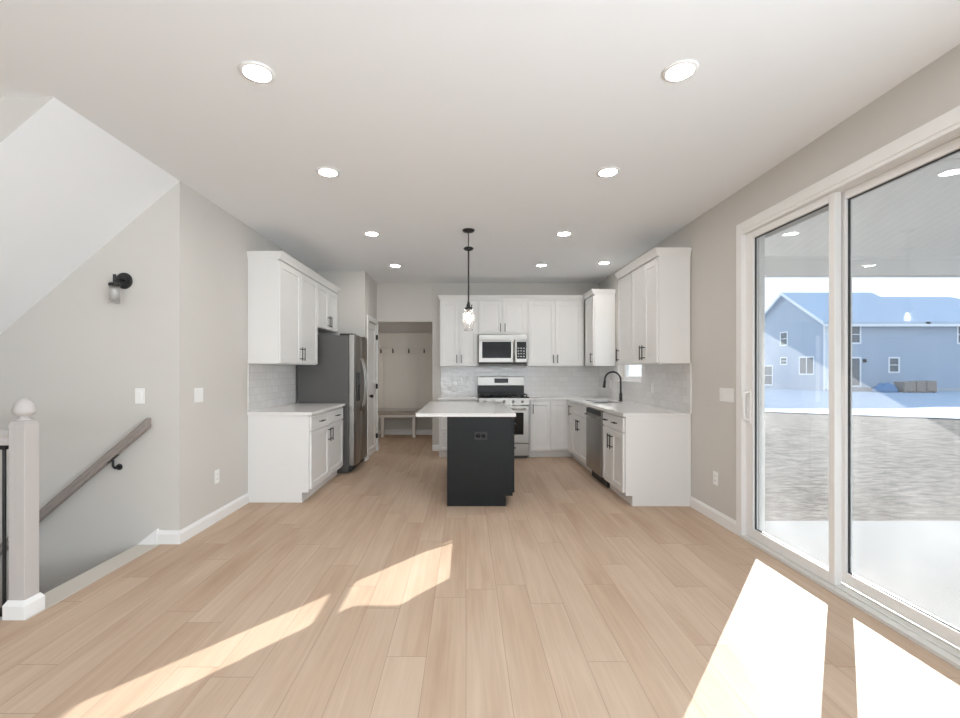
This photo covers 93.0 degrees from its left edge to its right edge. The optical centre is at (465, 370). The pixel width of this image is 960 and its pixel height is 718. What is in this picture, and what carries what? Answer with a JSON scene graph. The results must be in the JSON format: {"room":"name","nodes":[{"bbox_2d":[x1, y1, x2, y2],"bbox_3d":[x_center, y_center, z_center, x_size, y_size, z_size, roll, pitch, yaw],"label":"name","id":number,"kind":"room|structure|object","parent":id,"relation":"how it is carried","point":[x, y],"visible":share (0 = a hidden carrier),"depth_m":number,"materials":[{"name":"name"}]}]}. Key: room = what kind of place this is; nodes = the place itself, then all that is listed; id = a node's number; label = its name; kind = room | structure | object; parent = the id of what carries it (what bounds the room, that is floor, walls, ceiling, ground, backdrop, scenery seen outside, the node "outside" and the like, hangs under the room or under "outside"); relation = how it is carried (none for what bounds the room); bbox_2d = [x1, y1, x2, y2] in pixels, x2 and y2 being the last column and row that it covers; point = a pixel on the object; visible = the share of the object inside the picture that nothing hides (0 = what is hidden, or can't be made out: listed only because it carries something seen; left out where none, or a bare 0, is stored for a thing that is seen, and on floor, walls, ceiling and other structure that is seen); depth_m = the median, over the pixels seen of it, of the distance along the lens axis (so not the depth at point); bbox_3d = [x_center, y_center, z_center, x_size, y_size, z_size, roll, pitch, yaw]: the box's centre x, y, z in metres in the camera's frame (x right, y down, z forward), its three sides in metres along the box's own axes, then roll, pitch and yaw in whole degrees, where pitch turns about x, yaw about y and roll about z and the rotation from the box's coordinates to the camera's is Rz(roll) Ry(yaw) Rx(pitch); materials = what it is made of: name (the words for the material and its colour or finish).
{"room":"open-plan kitchen","nodes":[
{"label":"open-plan kitchen","id":0,"kind":"room"},
{"bbox_2d":[0,544,159,619],"bbox_3d":[-2.400,1.435,2.922,0.180,0.249,1.065,0,0,0],"label":"trim","id":1,"kind":"structure","parent":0,"point":[70,587],"depth_m":2.92,"materials":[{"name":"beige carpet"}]},
{"bbox_2d":[2,398,44,619],"bbox_3d":[-2.377,0.728,2.447,0.118,1.165,0.118,0,0,0],"label":"newel post","id":2,"kind":"object","parent":1,"relation":"on","point":[25,600],"visible":1,"depth_m":2.41,"materials":[{"name":"white wood"}]},
{"bbox_2d":[0,97,178,333],"bbox_3d":[-3.788,-0.061,2.928,3.225,2.767,1.055,0,0,0],"label":"ceiling","id":3,"kind":"structure","parent":0,"point":[68,186],"depth_m":2.94,"materials":[{"name":"white paint"}]},
{"bbox_2d":[0,181,188,607],"bbox_3d":[-3.837,1.232,2.930,3.325,5.355,1.280,0,0,0],"label":"wall","id":4,"kind":"structure","parent":0,"point":[81,357],"depth_m":3.46,"materials":[{"name":"beige paint"}]},
{"bbox_2d":[0,418,150,555],"bbox_3d":[-3.681,1.512,3.409,2.638,2.329,0.092,0,0,0],"label":"stair handrail","id":5,"kind":"object","parent":4,"relation":"attached to","point":[109,457],"visible":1,"depth_m":3.37,"materials":[{"name":"brown wood"}]},
{"bbox_2d":[108,273,132,303],"bbox_3d":[-2.591,-0.621,3.385,0.123,0.247,0.140,0,0,0],"label":"wall sconce","id":6,"kind":"object","parent":4,"relation":"attached to","point":[122,280],"visible":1,"depth_m":3.43,"materials":[{"name":"black metal"}]},
{"bbox_2d":[135,388,144,403],"bbox_3d":[-2.475,0.190,3.451,0.072,0.116,0.008,0,0,0],"label":"light switch","id":7,"kind":"object","parent":4,"relation":"attached to","point":[139,392],"visible":1,"depth_m":3.45,"materials":[{"name":"white plastic"}]},
{"bbox_2d":[137,528,157,544],"bbox_3d":[-3.768,2.522,3.446,2.865,2.660,0.018,0,0,0],"label":"trim","id":8,"kind":"structure","parent":4,"relation":"attached to","point":[151,539],"depth_m":3.44,"materials":[{"name":"white paint"}]},
{"bbox_2d":[157,530,178,543],"bbox_3d":[-2.255,1.260,3.447,0.160,0.100,0.015,0,0,0],"label":"baseboard","id":9,"kind":"structure","parent":4,"relation":"attached to","point":[163,536],"depth_m":3.44,"materials":[{"name":"white paint"}]},
{"bbox_2d":[189,187,315,524],"bbox_3d":[-2.232,-0.068,5.085,0.115,2.755,3.030,0,0,0],"label":"wall","id":10,"kind":"structure","parent":0,"point":[219,242],"depth_m":3.97,"materials":[{"name":"beige paint"}]},
{"bbox_2d":[194,388,202,402],"bbox_3d":[-2.171,0.195,3.700,0.008,0.116,0.118,0,0,0],"label":"light switch","id":11,"kind":"object","parent":10,"relation":"attached to","point":[198,392],"visible":1,"depth_m":3.69,"materials":[{"name":"white plastic"}]},
{"bbox_2d":[178,493,248,543],"bbox_3d":[-2.167,1.260,3.983,0.015,0.100,1.087,0,0,0],"label":"baseboard","id":12,"kind":"structure","parent":10,"relation":"attached to","point":[191,530],"depth_m":3.86,"materials":[{"name":"white paint"}]},
{"bbox_2d":[215,469,218,483],"bbox_3d":[-2.171,0.920,3.970,0.007,0.116,0.072,0,0,0],"label":"outlet","id":13,"kind":"object","parent":10,"relation":"attached to","point":[216,471],"visible":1,"depth_m":3.96,"materials":[{"name":"white plastic"}]},
{"bbox_2d":[248,363,295,411],"bbox_3d":[-2.170,0.168,5.160,0.010,0.485,1.260,0,0,0],"label":"backsplash","id":14,"kind":"structure","parent":10,"relation":"attached to","point":[269,385],"depth_m":5.04,"materials":[{"name":"tile"}]},
{"bbox_2d":[246,251,320,364],"bbox_3d":[-1.994,-0.631,5.096,0.358,1.113,1.198,0,0,0],"label":"upper cabinet","id":15,"kind":"object","parent":10,"relation":"attached to","point":[282,291],"visible":1,"depth_m":4.54,"materials":[{"name":"white paint"}]},
{"bbox_2d":[317,276,340,332],"bbox_3d":[-1.994,-0.869,6.143,0.358,0.638,0.895,0,0,0],"label":"upper cabinet","id":16,"kind":"object","parent":10,"relation":"attached to","point":[327,291],"visible":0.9,"depth_m":6.10,"materials":[{"name":"white paint"}]},
{"bbox_2d":[316,271,376,460],"bbox_3d":[-1.878,-0.068,7.095,0.824,2.755,0.990,0,0,0],"label":"wall","id":17,"kind":"structure","parent":0,"point":[357,296],"depth_m":6.60,"materials":[{"name":"beige paint"}]},
{"bbox_2d":[367,315,377,458],"bbox_3d":[-1.452,0.237,7.128,0.117,2.145,0.805,0,0,0],"label":"door","id":18,"kind":"structure","parent":17,"relation":"in","point":[372,337],"depth_m":7.15,"materials":[{"name":"white paint"}]},
{"bbox_2d":[0,0,959,282],"bbox_3d":[-1.635,-1.505,2.200,7.930,0.120,14.600,0,0,0],"label":"ceiling","id":19,"kind":"structure","parent":0,"point":[437,120],"depth_m":2.41,"materials":[{"name":"white paint"}]},
{"bbox_2d":[238,61,275,83],"bbox_3d":[-1.010,-1.440,2.200,0.166,0.009,0.166,0,0,0],"label":"recessed light","id":20,"kind":"object","parent":19,"relation":"in","point":[254,71],"visible":1,"depth_m":2.19,"materials":[{"name":"white plastic"}]},
{"bbox_2d":[316,167,339,176],"bbox_3d":[-1.000,-1.440,3.300,0.166,0.009,0.166,0,0,0],"label":"recessed light","id":21,"kind":"object","parent":19,"relation":"in","point":[324,171],"visible":1,"depth_m":3.28,"materials":[{"name":"white plastic"}]},
{"bbox_2d":[364,231,379,235],"bbox_3d":[-0.990,-1.440,4.780,0.166,0.009,0.166,0,0,0],"label":"recessed light","id":22,"kind":"object","parent":19,"relation":"in","point":[368,233],"visible":1,"depth_m":4.76,"materials":[{"name":"white plastic"}]},
{"bbox_2d":[389,264,400,266],"bbox_3d":[-0.970,-1.440,6.230,0.166,0.009,0.166,0,0,0],"label":"recessed light","id":23,"kind":"object","parent":19,"relation":"in","point":[390,265],"visible":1,"depth_m":6.20,"materials":[{"name":"white plastic"}]},
{"bbox_2d":[462,228,474,328],"bbox_3d":[0.026,-0.927,4.660,0.130,1.035,0.130,0,0,0],"label":"pendant light","id":24,"kind":"object","parent":19,"relation":"hanging from","point":[468,248],"visible":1,"depth_m":4.64,"materials":[{"name":"black metal"}]},
{"bbox_2d":[556,231,571,235],"bbox_3d":[1.030,-1.440,4.780,0.166,0.009,0.166,0,0,0],"label":"recessed light","id":25,"kind":"object","parent":19,"relation":"in","point":[562,233],"visible":1,"depth_m":4.76,"materials":[{"name":"white plastic"}]},
{"bbox_2d":[598,261,610,263],"bbox_3d":[1.840,-1.440,6.060,0.166,0.009,0.166,0,0,0],"label":"recessed light","id":26,"kind":"object","parent":19,"relation":"in","point":[601,262],"visible":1,"depth_m":6.03,"materials":[{"name":"white plastic"}]},
{"bbox_2d":[596,167,619,176],"bbox_3d":[1.030,-1.440,3.300,0.166,0.009,0.166,0,0,0],"label":"recessed light","id":27,"kind":"object","parent":19,"relation":"in","point":[607,171],"visible":1,"depth_m":3.29,"materials":[{"name":"white plastic"}]},
{"bbox_2d":[661,59,698,82],"bbox_3d":[1.030,-1.440,2.190,0.166,0.009,0.166,0,0,0],"label":"recessed light","id":28,"kind":"object","parent":19,"relation":"in","point":[681,70],"visible":1,"depth_m":2.18,"materials":[{"name":"white plastic"}]},
{"bbox_2d":[0,435,959,717],"bbox_3d":[-1.600,1.435,2.250,7.800,0.250,14.500,0,0,0],"label":"floor","id":29,"kind":"structure","parent":0,"point":[371,595],"depth_m":2.35,"materials":[{"name":"brown wood"}]},
{"bbox_2d":[0,430,8,616],"bbox_3d":[-3.022,0.814,2.447,1.200,0.992,0.068,0,0,0],"label":"guard railing","id":30,"kind":"object","parent":29,"relation":"on","point":[4,434],"visible":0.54,"depth_m":2.44,"materials":[{"name":"black wood"}]},
{"bbox_2d":[248,407,342,502],"bbox_3d":[-1.842,0.876,5.147,0.662,0.868,1.235,0,0,0],"label":"base cabinet","id":31,"kind":"object","parent":29,"relation":"on","point":[291,457],"visible":0.97,"depth_m":4.53,"materials":[{"name":"white paint"}]},
{"bbox_2d":[247,403,344,414],"bbox_3d":[-1.853,0.426,5.149,0.641,0.032,1.273,0,0,0],"label":"countertop","id":32,"kind":"structure","parent":31,"relation":"on","point":[296,408],"depth_m":4.85,"materials":[{"name":"white stone"}]},
{"bbox_2d":[297,334,366,472],"bbox_3d":[-1.749,0.415,6.188,0.815,1.790,0.775,0,0,0],"label":"refrigerator","id":33,"kind":"object","parent":29,"relation":"on","point":[339,375],"visible":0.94,"depth_m":5.80,"materials":[{"name":"metal"}]},
{"bbox_2d":[378,411,417,436],"bbox_3d":[-1.395,1.067,9.150,2.110,0.485,0.430,0,0,0],"label":"bench","id":34,"kind":"object","parent":29,"relation":"on","point":[382,414],"visible":0.37,"depth_m":8.97,"materials":[{"name":"beige paint"}]},
{"bbox_2d":[439,400,477,456],"bbox_3d":[-0.117,0.876,7.136,0.585,0.868,0.662,0,0,0],"label":"base cabinet","id":35,"kind":"object","parent":29,"relation":"on","point":[442,420],"visible":0.18,"depth_m":6.84,"materials":[{"name":"white paint"}]},
{"bbox_2d":[438,396,477,399],"bbox_3d":[-0.121,0.426,7.144,0.607,0.032,0.629,0,0,0],"label":"countertop","id":36,"kind":"structure","parent":35,"relation":"on","point":[440,397],"depth_m":6.83,"materials":[{"name":"white stone"}]},
{"bbox_2d":[447,417,516,505],"bbox_3d":[0.163,0.877,5.247,0.692,0.866,1.685,0,0,0],"label":"kitchen island","id":37,"kind":"object","parent":29,"relation":"on","point":[479,472],"visible":0.78,"depth_m":4.40,"materials":[{"name":"grey paint"}]},
{"bbox_2d":[416,401,515,416],"bbox_3d":[-0.002,0.426,5.253,0.967,0.032,1.735,0,0,0],"label":"island countertop","id":38,"kind":"structure","parent":37,"relation":"on","point":[433,408],"depth_m":4.85,"materials":[{"name":"white stone"}]},
{"bbox_2d":[474,432,486,439],"bbox_3d":[0.143,0.628,4.399,0.122,0.076,0.005,0,0,0],"label":"outlet","id":39,"kind":"object","parent":37,"relation":"attached to","point":[477,435],"visible":1,"depth_m":4.40,"materials":[{"name":"black plastic"}]},
{"bbox_2d":[477,377,528,457],"bbox_3d":[0.565,0.703,7.091,0.758,1.215,0.729,0,0,0],"label":"range","id":40,"kind":"object","parent":29,"relation":"on","point":[508,390],"visible":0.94,"depth_m":6.81,"materials":[{"name":"silver metal"}]},
{"bbox_2d":[477,395,528,397],"bbox_3d":[0.565,0.395,7.093,0.758,0.020,0.585,0,0,0],"label":"cooktop","id":41,"kind":"object","parent":40,"relation":"in","point":[479,396],"depth_m":6.87,"materials":[{"name":"black metal"}]},
{"bbox_2d":[528,400,572,456],"bbox_3d":[1.560,0.876,7.136,1.215,0.868,0.662,0,0,0],"label":"base cabinet","id":42,"kind":"object","parent":29,"relation":"on","point":[548,419],"visible":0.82,"depth_m":6.85,"materials":[{"name":"white paint"}]},
{"bbox_2d":[568,401,577,461],"bbox_3d":[1.817,0.876,6.710,0.658,0.868,0.291,0,0,0],"label":"base cabinet","id":43,"kind":"object","parent":29,"relation":"on","point":[570,412],"visible":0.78,"depth_m":6.68,"materials":[{"name":"white paint"}]},
{"bbox_2d":[572,402,591,472],"bbox_3d":[1.833,0.876,6.153,0.690,0.868,0.814,0,0,0],"label":"base cabinet","id":44,"kind":"object","parent":29,"relation":"on","point":[578,417],"visible":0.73,"depth_m":6.12,"materials":[{"name":"white paint"}]},
{"bbox_2d":[584,407,609,487],"bbox_3d":[1.786,0.879,5.422,0.640,0.862,0.632,0,0,0],"label":"dishwasher","id":45,"kind":"object","parent":29,"relation":"on","point":[594,425],"visible":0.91,"depth_m":5.37,"materials":[{"name":"metal"}]},
{"bbox_2d":[602,411,690,505],"bbox_3d":[1.833,0.876,4.752,0.690,0.868,0.693,0,0,0],"label":"base cabinet","id":46,"kind":"object","parent":29,"relation":"on","point":[647,460],"visible":0.98,"depth_m":4.40,"materials":[{"name":"white paint"}]},
{"bbox_2d":[528,396,690,416],"bbox_3d":[1.558,0.426,5.923,1.221,0.032,3.071,0,0,0],"label":"countertop","id":47,"kind":"structure","parent":46,"relation":"on","point":[624,409],"depth_m":5.25,"materials":[{"name":"white stone"}]},
{"bbox_2d":[603,371,622,401],"bbox_3d":[1.977,0.205,6.117,0.275,0.410,0.087,0,0,0],"label":"faucet","id":48,"kind":"object","parent":47,"relation":"on","point":[617,373],"visible":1,"depth_m":6.12,"materials":[{"name":"black metal"}]},
{"bbox_2d":[377,283,598,444],"bbox_3d":[-0.135,-0.068,8.485,4.930,2.755,2.030,0,0,0],"label":"wall","id":49,"kind":"structure","parent":0,"point":[396,302],"depth_m":7.47,"materials":[{"name":"beige paint"}]},
{"bbox_2d":[378,333,431,407],"bbox_3d":[-1.380,-0.013,9.345,2.180,1.545,0.070,0,0,0],"label":"wall panel","id":50,"kind":"object","parent":49,"relation":"attached to","point":[404,378],"visible":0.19,"depth_m":9.37,"materials":[{"name":"beige paint"}]},
{"bbox_2d":[378,430,431,434],"bbox_3d":[-1.360,1.260,9.373,2.080,0.100,0.015,0,0,0],"label":"baseboard","id":51,"kind":"structure","parent":49,"relation":"attached to","point":[386,432],"depth_m":9.37,"materials":[{"name":"white paint"}]},
{"bbox_2d":[432,445,438,450],"bbox_3d":[-0.483,1.260,7.463,0.139,0.100,0.015,0,0,0],"label":"baseboard","id":52,"kind":"structure","parent":49,"relation":"attached to","point":[434,447],"depth_m":7.46,"materials":[{"name":"white paint"}]},
{"bbox_2d":[438,295,477,365],"bbox_3d":[-0.126,-0.631,7.290,0.635,1.113,0.356,0,0,0],"label":"upper cabinet","id":53,"kind":"object","parent":49,"relation":"attached to","point":[458,345],"visible":0.98,"depth_m":7.15,"materials":[{"name":"white paint"}]},
{"bbox_2d":[478,295,526,334],"bbox_3d":[0.576,-0.881,7.290,0.768,0.613,0.356,0,0,0],"label":"upper cabinet","id":54,"kind":"object","parent":49,"relation":"attached to","point":[497,314],"visible":0.93,"depth_m":7.15,"materials":[{"name":"white paint"}]},
{"bbox_2d":[478,334,526,363],"bbox_3d":[0.576,-0.339,7.232,0.760,0.462,0.454,0,0,0],"label":"microwave","id":55,"kind":"object","parent":54,"relation":"attached to","point":[492,348],"visible":0.99,"depth_m":7.06,"materials":[{"name":"metal"}]},
{"bbox_2d":[441,366,597,395],"bbox_3d":[0.880,0.168,7.465,2.580,0.485,0.010,0,0,0],"label":"backsplash","id":56,"kind":"structure","parent":49,"relation":"attached to","point":[538,380],"depth_m":7.46,"materials":[{"name":"tile"}]},
{"bbox_2d":[525,295,583,365],"bbox_3d":[1.409,-0.631,7.290,0.897,1.113,0.356,0,0,0],"label":"upper cabinet","id":57,"kind":"object","parent":49,"relation":"attached to","point":[555,323],"visible":0.97,"depth_m":7.16,"materials":[{"name":"white paint"}]},
{"bbox_2d":[599,44,959,520],"bbox_3d":[2.255,-0.068,2.235,0.150,2.755,14.470,0,0,0],"label":"wall","id":58,"kind":"structure","parent":0,"point":[932,91],"depth_m":3.74,"materials":[{"name":"beige paint"}]},
{"bbox_2d":[582,289,615,365],"bbox_3d":[1.994,-0.631,6.843,0.358,1.113,0.513,0,0,0],"label":"upper cabinet","id":59,"kind":"object","parent":58,"relation":"attached to","point":[599,303],"visible":1,"depth_m":6.62,"materials":[{"name":"white paint"}]},
{"bbox_2d":[618,365,640,382],"bbox_3d":[2.243,-0.372,6.065,0.155,1.036,0.870,0,0,0],"label":"window","id":60,"kind":"structure","parent":58,"relation":"in","point":[627,378],"depth_m":6.30,"materials":[{"name":"white paint"}]},
{"bbox_2d":[615,265,653,364],"bbox_3d":[1.994,-0.631,5.327,0.358,1.113,0.465,0,0,0],"label":"upper cabinet","id":61,"kind":"object","parent":58,"relation":"attached to","point":[624,275],"visible":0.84,"depth_m":5.31,"materials":[{"name":"white paint"}]},
{"bbox_2d":[598,363,689,412],"bbox_3d":[2.175,0.168,5.931,0.010,0.485,3.058,0,0,0],"label":"backsplash","id":62,"kind":"structure","parent":58,"relation":"attached to","point":[671,382],"depth_m":5.18,"materials":[{"name":"tile"}]},
{"bbox_2d":[651,383,653,392],"bbox_3d":[2.166,0.200,5.280,0.007,0.116,0.072,0,0,0],"label":"outlet","id":63,"kind":"object","parent":62,"relation":"attached to","point":[652,384],"visible":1,"depth_m":5.28,"materials":[{"name":"white plastic"}]},
{"bbox_2d":[628,247,691,363],"bbox_3d":[1.994,-0.631,4.732,0.358,1.113,0.721,0,0,0],"label":"upper cabinet","id":64,"kind":"object","parent":58,"relation":"attached to","point":[661,276],"visible":1,"depth_m":4.40,"materials":[{"name":"white paint"}]},
{"bbox_2d":[690,363,691,412],"bbox_3d":[2.174,0.168,4.396,0.013,0.485,0.012,0,0,0],"label":"trim","id":65,"kind":"structure","parent":58,"relation":"attached to","point":[690,363],"depth_m":4.39,"materials":[{"name":"white tile"}]},
{"bbox_2d":[690,496,735,533],"bbox_3d":[2.172,1.260,4.025,0.015,0.100,0.754,0,0,0],"label":"baseboard","id":66,"kind":"structure","parent":58,"relation":"attached to","point":[713,514],"depth_m":3.98,"materials":[{"name":"white paint"}]},
{"bbox_2d":[713,471,717,485],"bbox_3d":[2.176,0.935,3.970,0.007,0.116,0.072,0,0,0],"label":"outlet","id":67,"kind":"object","parent":58,"relation":"attached to","point":[715,474],"visible":1,"depth_m":3.96,"materials":[{"name":"white plastic"}]},
{"bbox_2d":[720,388,733,402],"bbox_3d":[2.176,0.200,3.789,0.008,0.115,0.189,0,0,0],"label":"light switch","id":68,"kind":"object","parent":58,"relation":"attached to","point":[726,394],"visible":1,"depth_m":3.78,"materials":[{"name":"white plastic"}]},
{"bbox_2d":[736,106,959,669],"bbox_3d":[2.254,0.072,2.750,0.212,2.476,1.796,0,0,0],"label":"door","id":69,"kind":"structure","parent":58,"relation":"in","point":[937,140],"depth_m":2.73,"materials":[{"name":"white paint"}]},
{"bbox_2d":[940,158,959,161],"bbox_3d":[4.920,-1.559,3.360,5.160,0.010,0.040,0,0,0],"label":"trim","id":70,"kind":"structure","parent":58,"relation":"attached to","point":[947,159],"depth_m":3.36,"materials":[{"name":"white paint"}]},
{"bbox_2d":[765,256,959,277],"bbox_3d":[4.920,-1.135,4.910,5.160,0.220,0.160,0,0,0],"label":"beam","id":71,"kind":"structure","parent":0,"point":[775,266],"depth_m":4.85,"materials":[{"name":"white paint"}]},
{"bbox_2d":[765,153,959,255],"bbox_3d":[4.920,-1.248,2.450,5.160,1.037,5.300,0,0,0],"label":"ceiling","id":72,"kind":"structure","parent":0,"point":[918,213],"depth_m":4.21,"materials":[{"name":"white paint"}]},
{"label":"outside","id":73,"kind":"structure","parent":0,"visible":0},
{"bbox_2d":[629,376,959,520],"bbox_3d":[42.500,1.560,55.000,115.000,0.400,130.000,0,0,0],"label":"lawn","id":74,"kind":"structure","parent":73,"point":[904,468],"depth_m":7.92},
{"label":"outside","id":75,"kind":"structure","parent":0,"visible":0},
{"bbox_2d":[765,388,959,418],"bbox_3d":[23.000,1.507,34.000,74.000,0.354,52.000,0,0,0],"label":"snow","id":76,"kind":"structure","parent":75,"point":[941,404],"depth_m":21.35,"materials":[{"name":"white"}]},
{"bbox_2d":[765,292,959,391],"bbox_3d":[35.267,-2.328,34.414,22.384,7.376,9.094,0,0,0],"label":"house","id":77,"kind":"structure","parent":76,"relation":"on","point":[894,338],"depth_m":31.23,"materials":[{"name":"blue"}]},
{"bbox_2d":[872,382,898,392],"bbox_3d":[26.900,1.056,29.200,1.548,0.662,0.929,0,0,0],"label":"heap","id":78,"kind":"object","parent":76,"relation":"on","point":[887,387],"visible":0.83,"depth_m":28.91,"materials":[{"name":"snow"}]},
{"bbox_2d":[894,381,936,392],"bbox_3d":[28.719,1.005,29.100,2.051,0.766,0.774,0,0,0],"label":"pallet","id":79,"kind":"object","parent":76,"relation":"on","point":[902,386],"visible":0.92,"depth_m":28.73,"materials":[{"name":"grey wood"}]},
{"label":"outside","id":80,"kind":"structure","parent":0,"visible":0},
{"bbox_2d":[765,521,959,628],"bbox_3d":[7.180,1.785,1.025,9.640,0.250,8.050,0,0,0],"label":"patio slab","id":81,"kind":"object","parent":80,"point":[917,562],"depth_m":4.14,"materials":[{"name":"concrete"}]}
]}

